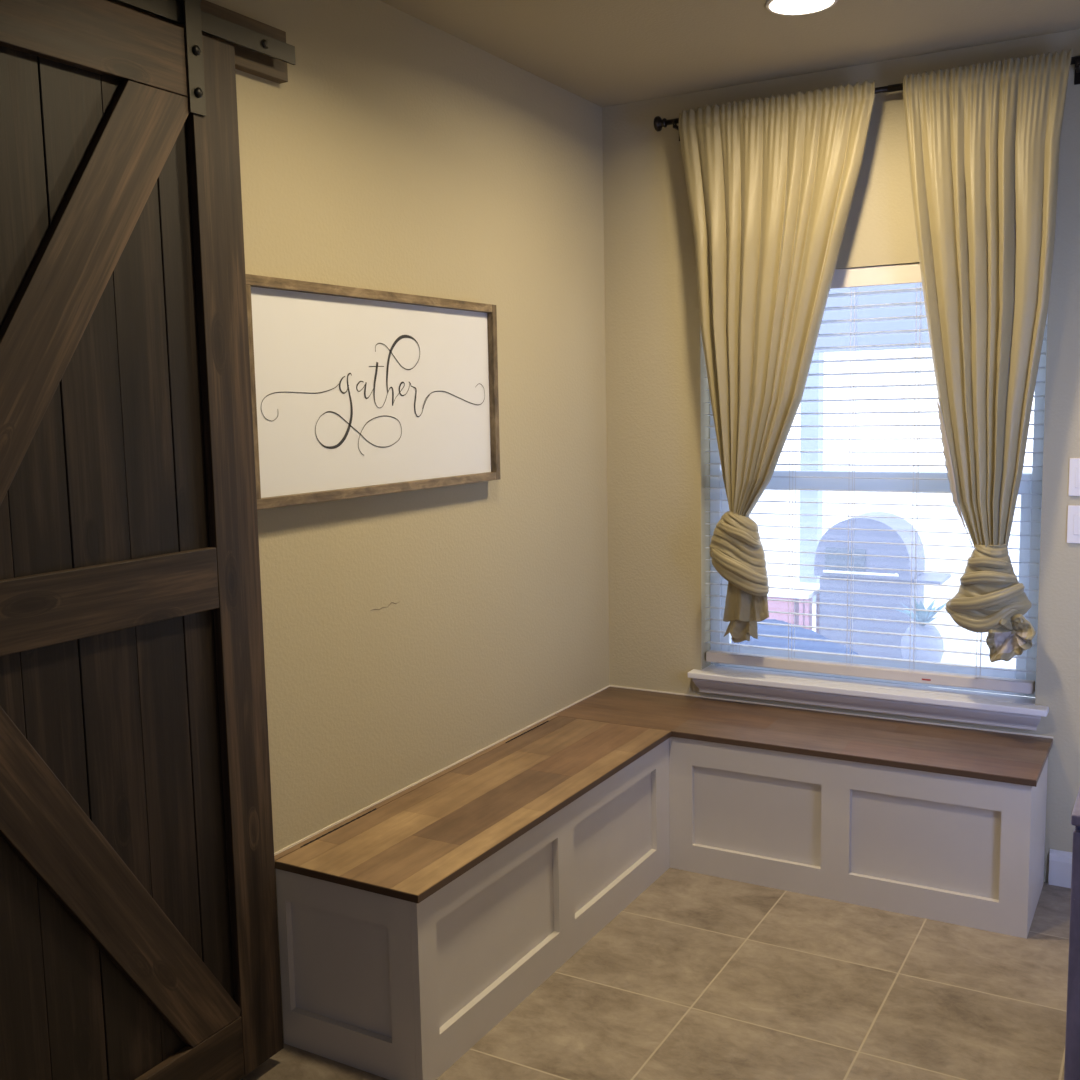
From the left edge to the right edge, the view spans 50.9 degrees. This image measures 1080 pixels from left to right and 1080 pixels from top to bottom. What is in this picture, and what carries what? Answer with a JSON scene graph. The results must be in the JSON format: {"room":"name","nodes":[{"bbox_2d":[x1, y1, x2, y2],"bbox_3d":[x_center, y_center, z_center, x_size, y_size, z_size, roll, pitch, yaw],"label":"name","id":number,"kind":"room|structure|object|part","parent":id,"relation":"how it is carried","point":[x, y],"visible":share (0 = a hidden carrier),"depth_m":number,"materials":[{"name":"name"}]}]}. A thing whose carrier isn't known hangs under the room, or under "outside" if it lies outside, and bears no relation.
{"room":"dining room","nodes":[
{"label":"dining room","id":0,"kind":"room"},
{"bbox_2d":[207,0,609,1038],"bbox_3d":[-1.323,0.067,1.823,0.120,2.738,6.460,3,8,30],"label":"wall","id":1,"kind":"structure","parent":0,"point":[397,153],"depth_m":3.41,"materials":[{"name":"beige paint"}]},
{"bbox_2d":[107,0,295,83],"bbox_3d":[-0.993,-1.094,2.106,0.074,0.118,1.540,3,8,30],"label":"barn door track","id":2,"kind":"object","parent":1,"relation":"attached to","point":[262,50],"visible":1,"depth_m":2.62,"materials":[{"name":"brown wood"}]},
{"bbox_2d":[0,0,283,1079],"bbox_3d":[-0.944,0.137,2.260,0.048,2.401,1.043,3,8,30],"label":"barn door","id":3,"kind":"structure","parent":2,"relation":"hanging from","point":[139,923],"depth_m":2.37,"materials":[{"name":"brown wood"}]},
{"bbox_3d":[-0.955,-0.984,2.120,0.022,0.141,0.771,3,8,30],"label":"rail","id":4,"kind":"part","parent":3,"relation":"part of","materials":[{"name":"brown wood"}]},
{"bbox_3d":[-0.933,0.129,2.252,0.022,0.139,0.771,3,8,30],"label":"rail","id":5,"kind":"part","parent":3,"relation":"part of","materials":[{"name":"brown wood"}]},
{"bbox_3d":[-0.910,1.254,2.386,0.022,0.152,0.771,3,8,30],"label":"rail","id":6,"kind":"part","parent":3,"relation":"part of","materials":[{"name":"brown wood"}]},
{"bbox_2d":[175,0,205,116],"bbox_3d":[-0.755,-1.091,2.451,0.041,0.333,0.090,3,8,30],"label":"roller hanger","id":7,"kind":"object","parent":3,"relation":"attached to","point":[194,63],"visible":1,"depth_m":2.45,"materials":[{"name":"black metal"}]},
{"bbox_2d":[246,274,500,509],"bbox_3d":[-0.431,-0.411,3.178,0.046,0.556,1.121,3,8,30],"label":"framed sign","id":8,"kind":"object","parent":1,"relation":"attached to","point":[356,392],"visible":0.95,"depth_m":3.09,"materials":[{"name":"brown wood"}]},
{"bbox_3d":[-0.703,-0.349,2.706,0.046,0.505,0.025,3,8,30],"label":"frame","id":9,"kind":"part","parent":8,"relation":"part of","materials":[{"name":"brown wood"}]},
{"bbox_3d":[-0.443,-0.673,3.135,0.046,0.025,1.096,3,8,30],"label":"frame","id":10,"kind":"part","parent":8,"relation":"part of","materials":[{"name":"brown wood"}]},
{"bbox_3d":[-0.432,-0.146,3.198,0.046,0.025,1.096,3,8,30],"label":"frame","id":11,"kind":"part","parent":8,"relation":"part of","materials":[{"name":"brown wood"}]},
{"bbox_3d":[-0.159,-0.472,3.650,0.046,0.556,0.025,3,8,30],"label":"frame","id":12,"kind":"part","parent":8,"relation":"part of","materials":[{"name":"brown wood"}]},
{"bbox_2d":[274,685,609,855],"bbox_3d":[-0.204,0.695,3.713,0.004,0.006,1.955,3,8,30],"label":"trim","id":13,"kind":"structure","parent":1,"relation":"attached to","point":[445,768],"depth_m":3.42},
{"bbox_2d":[240,868,1070,1079],"bbox_3d":[-0.049,1.545,1.281,2.990,0.120,6.460,3,8,30],"label":"floor","id":14,"kind":"structure","parent":0,"point":[700,976],"depth_m":3.09,"materials":[{"name":"beige tile"}]},
{"bbox_2d":[274,687,1052,1079],"bbox_3d":[0.506,0.977,3.335,1.632,0.502,1.955,3,8,30],"label":"bench","id":15,"kind":"object","parent":14,"relation":"on","point":[410,926],"visible":0.98,"depth_m":3.47,"materials":[{"name":"white paint"}]},
{"bbox_3d":[-0.490,1.064,2.829,0.363,0.335,0.008,3,8,30],"label":"recessed panel","id":16,"kind":"part","parent":15,"relation":"part of","materials":[{"name":"white paint"}]},
{"bbox_3d":[-0.479,1.071,2.808,0.421,0.478,0.019,3,8,30],"label":"frame","id":17,"kind":"part","parent":15,"relation":"part of","materials":[{"name":"white paint"}]},
{"bbox_3d":[-0.107,0.744,3.388,0.441,0.020,1.485,3,8,30],"label":"hinged lid","id":18,"kind":"part","parent":15,"relation":"part of","materials":[{"name":"brown wood"}]},
{"bbox_3d":[-0.117,1.029,3.023,0.008,0.327,0.648,3,8,30],"label":"recessed panel","id":19,"kind":"part","parent":15,"relation":"part of","materials":[{"name":"white paint"}]},
{"bbox_3d":[0.076,0.998,3.330,0.019,0.478,1.485,3,8,30],"label":"frame","id":20,"kind":"part","parent":15,"relation":"part of","materials":[{"name":"white paint"}]},
{"bbox_3d":[0.229,0.951,3.622,0.008,0.327,0.636,3,8,30],"label":"recessed panel","id":21,"kind":"part","parent":15,"relation":"part of","materials":[{"name":"white paint"}]},
{"bbox_3d":[0.733,0.925,3.831,0.490,0.326,0.008,3,8,30],"label":"recessed panel","id":22,"kind":"part","parent":15,"relation":"part of","materials":[{"name":"white paint"}]},
{"bbox_3d":[0.962,0.938,3.685,1.162,0.478,0.019,3,8,30],"label":"frame","id":23,"kind":"part","parent":15,"relation":"part of","materials":[{"name":"white paint"}]},
{"bbox_3d":[1.205,0.947,3.562,0.495,0.326,0.008,3,8,30],"label":"recessed panel","id":24,"kind":"part","parent":15,"relation":"part of","materials":[{"name":"white paint"}]},
{"bbox_3d":[1.569,0.937,3.593,0.018,0.478,0.425,3,8,30],"label":"panel","id":25,"kind":"part","parent":15,"relation":"part of","materials":[{"name":"white paint"}]},
{"bbox_2d":[1064,788,1079,1079],"bbox_3d":[1.376,0.926,2.354,0.488,0.800,0.468,3,8,30],"label":"base cabinet","id":26,"kind":"object","parent":14,"relation":"on","point":[1072,1039],"visible":1,"depth_m":2.28,"materials":[{"name":"paint"}]},
{"bbox_2d":[380,0,1079,106],"bbox_3d":[-0.106,-1.283,0.946,2.990,0.100,6.460,3,8,30],"label":"ceiling","id":27,"kind":"structure","parent":0,"point":[605,53],"depth_m":3.47,"materials":[{"name":"beige paint"}]},
{"bbox_2d":[765,0,837,14],"bbox_3d":[0.735,-1.510,3.190,0.202,0.011,0.202,3,8,30],"label":"recessed light","id":28,"kind":"object","parent":27,"relation":"in","point":[782,7],"visible":1,"depth_m":3.20,"materials":[{"name":"white paint"}]},
{"bbox_2d":[602,29,1079,881],"bbox_3d":[1.490,-0.228,3.833,2.750,2.738,0.140,3,8,30],"label":"wall","id":29,"kind":"structure","parent":0,"point":[657,395],"depth_m":4.22,"materials":[{"name":"beige paint"}]},
{"bbox_2d":[610,685,1052,737],"bbox_3d":[0.988,0.619,4.149,1.628,0.006,0.004,3,8,30],"label":"trim","id":30,"kind":"structure","parent":29,"relation":"attached to","point":[610,685],"depth_m":4.09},
{"bbox_2d":[654,55,1079,140],"bbox_3d":[1.058,-1.470,3.782,1.440,0.085,0.098,3,8,30],"label":"curtain rod","id":31,"kind":"object","parent":29,"relation":"attached to","point":[659,123],"visible":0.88,"depth_m":3.71,"materials":[{"name":"brown metal"}]},
{"bbox_2d":[678,80,874,642],"bbox_3d":[0.797,-0.565,3.966,0.689,1.917,0.139,4,8,36],"label":"curtain","id":32,"kind":"object","parent":31,"relation":"hanging from","point":[771,183],"visible":1,"depth_m":3.96,"materials":[{"name":"beige fabric"}]},
{"bbox_2d":[903,49,1071,661],"bbox_3d":[1.396,-0.550,3.633,0.501,1.891,0.160,3,8,30],"label":"curtain","id":33,"kind":"object","parent":31,"relation":"hanging from","point":[983,141],"visible":1,"depth_m":3.60,"materials":[{"name":"beige fabric"}]},
{"bbox_2d":[687,665,1048,729],"bbox_3d":[1.143,0.560,4.072,1.256,0.082,0.153,3,8,30],"label":"window sill","id":34,"kind":"structure","parent":29,"relation":"attached to","point":[1011,711],"depth_m":4.00,"materials":[{"name":"white paint"}]},
{"bbox_2d":[710,314,1047,696],"bbox_3d":[1.172,-0.220,4.066,1.180,1.468,0.047,3,8,30],"label":"window","id":35,"kind":"structure","parent":29,"relation":"in","point":[1027,487],"depth_m":4.02,"materials":[{"name":"white plastic"}]},
{"bbox_2d":[705,263,1046,693],"bbox_3d":[1.136,-0.224,4.003,1.174,1.440,0.066,3,8,30],"label":"window blind","id":36,"kind":"object","parent":35,"relation":"attached to","point":[902,273],"visible":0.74,"depth_m":3.98,"materials":[{"name":"white paint"}]},
{"bbox_3d":[1.114,-0.221,4.022,0.884,1.365,0.055,3,8,30],"label":"ladder cord","id":37,"kind":"part","parent":36,"relation":"part of","materials":[{"name":"white fabric"}]},
{"bbox_3d":[1.152,0.471,4.090,1.164,0.040,0.046,3,8,30],"label":"rail","id":38,"kind":"part","parent":36,"relation":"part of","materials":[{"name":"white plastic"}]},
{"bbox_3d":[1.170,-0.212,4.064,1.094,0.068,0.040,3,8,30],"label":"meeting rail","id":39,"kind":"part","parent":35,"relation":"part of","materials":[{"name":"white plastic"}]},
{"bbox_3d":[1.180,0.138,4.111,1.094,0.636,0.028,3,8,30],"label":"sash frame","id":40,"kind":"part","parent":35,"relation":"part of","materials":[{"name":"white plastic"}]},
{"bbox_2d":[1048,849,1071,887],"bbox_3d":[2.187,1.115,3.517,1.116,0.118,0.015,3,8,30],"label":"baseboard","id":41,"kind":"structure","parent":29,"relation":"attached to","point":[1060,862],"depth_m":3.77,"materials":[{"name":"white paint"}]},
{"bbox_2d":[1067,505,1079,542],"bbox_3d":[1.747,-0.049,3.622,0.116,0.122,0.009,3,8,30],"label":"switch plate","id":42,"kind":"object","parent":29,"relation":"attached to","point":[1073,520],"visible":1,"depth_m":3.64,"materials":[{"name":"white plastic"}]},
{"bbox_2d":[1068,458,1079,495],"bbox_3d":[1.744,-0.199,3.604,0.116,0.121,0.009,3,8,30],"label":"switch plate","id":43,"kind":"object","parent":29,"relation":"attached to","point":[1074,463],"visible":1,"depth_m":3.62,"materials":[{"name":"white plastic"}]},
{"bbox_2d":[749,460,1034,697],"bbox_3d":[8.640,-0.354,17.120,26.000,0.070,29.859,3,8,30],"label":"patio","id":44,"kind":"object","parent":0,"point":[942,512],"depth_m":15.99,"materials":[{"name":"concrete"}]},
{"bbox_2d":[718,619,858,679],"bbox_3d":[1.183,0.778,5.803,0.850,0.648,0.600,3,8,30],"label":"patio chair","id":45,"kind":"object","parent":44,"relation":"on","point":[778,630],"visible":0.09,"depth_m":5.76,"materials":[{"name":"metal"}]},
{"bbox_2d":[767,581,819,633],"bbox_3d":[1.506,0.610,7.221,0.535,0.635,0.440,3,8,30],"label":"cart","id":46,"kind":"object","parent":44,"relation":"on","point":[782,594],"visible":0.18,"depth_m":6.98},
{"bbox_3d":[1.500,0.310,7.185,0.535,0.030,0.440,3,8,30],"label":"lid","id":47,"kind":"part","parent":46,"relation":"part of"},
{"bbox_3d":[1.603,0.657,6.955,0.028,0.600,0.028,3,8,30],"label":"leg","id":48,"kind":"part","parent":46,"relation":"part of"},
{"bbox_3d":[1.633,0.658,6.938,0.028,0.600,0.028,3,8,30],"label":"leg","id":49,"kind":"part","parent":46,"relation":"part of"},
{"bbox_3d":[1.786,0.616,7.274,0.028,0.600,0.028,3,8,30],"label":"leg","id":50,"kind":"part","parent":46,"relation":"part of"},
{"bbox_2d":[799,353,823,601],"bbox_3d":[2.417,-0.829,10.086,0.160,2.780,0.160,3,8,30],"label":"patio post","id":51,"kind":"object","parent":44,"relation":"on","point":[815,368],"visible":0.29,"depth_m":10.05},
{"bbox_2d":[814,282,930,352],"bbox_3d":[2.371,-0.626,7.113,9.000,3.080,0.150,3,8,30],"label":"beam","id":52,"kind":"structure","parent":51,"relation":"on","point":[905,297],"depth_m":7.09,"materials":[{"name":"white wood"}]},
{"bbox_2d":[814,512,950,684],"bbox_3d":[2.077,0.401,6.895,0.730,1.105,0.468,3,8,30],"label":"grill","id":53,"kind":"object","parent":44,"relation":"on","point":[854,522],"visible":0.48,"depth_m":6.75,"materials":[{"name":"grey metal"}]},
{"bbox_3d":[1.903,0.195,6.724,0.440,0.015,0.048,3,8,30],"label":"handle","id":54,"kind":"part","parent":53,"relation":"part of","materials":[{"name":"silver metal"}]},
{"bbox_3d":[2.012,0.025,6.911,0.570,0.360,0.420,3,8,30],"label":"lid","id":55,"kind":"part","parent":53,"relation":"part of","materials":[{"name":"grey metal"}]},
{"bbox_2d":[913,572,950,584],"bbox_3d":[2.335,0.231,6.752,0.155,0.025,0.340,3,8,30],"label":"shelf","id":56,"kind":"object","parent":53,"relation":"attached to","point":[927,577],"depth_m":6.71,"materials":[{"name":"grey metal"}]},
{"bbox_2d":[895,596,945,686],"bbox_3d":[2.073,0.654,6.199,0.330,0.765,0.287,3,8,30],"label":"planter","id":57,"kind":"object","parent":44,"relation":"on","point":[921,616],"visible":0.4,"depth_m":6.11,"materials":[{"name":"blue ceramic"}]},
{"bbox_3d":[2.088,0.751,6.207,0.224,0.570,0.224,3,8,30],"label":"pot","id":58,"kind":"part","parent":57,"relation":"part of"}
]}

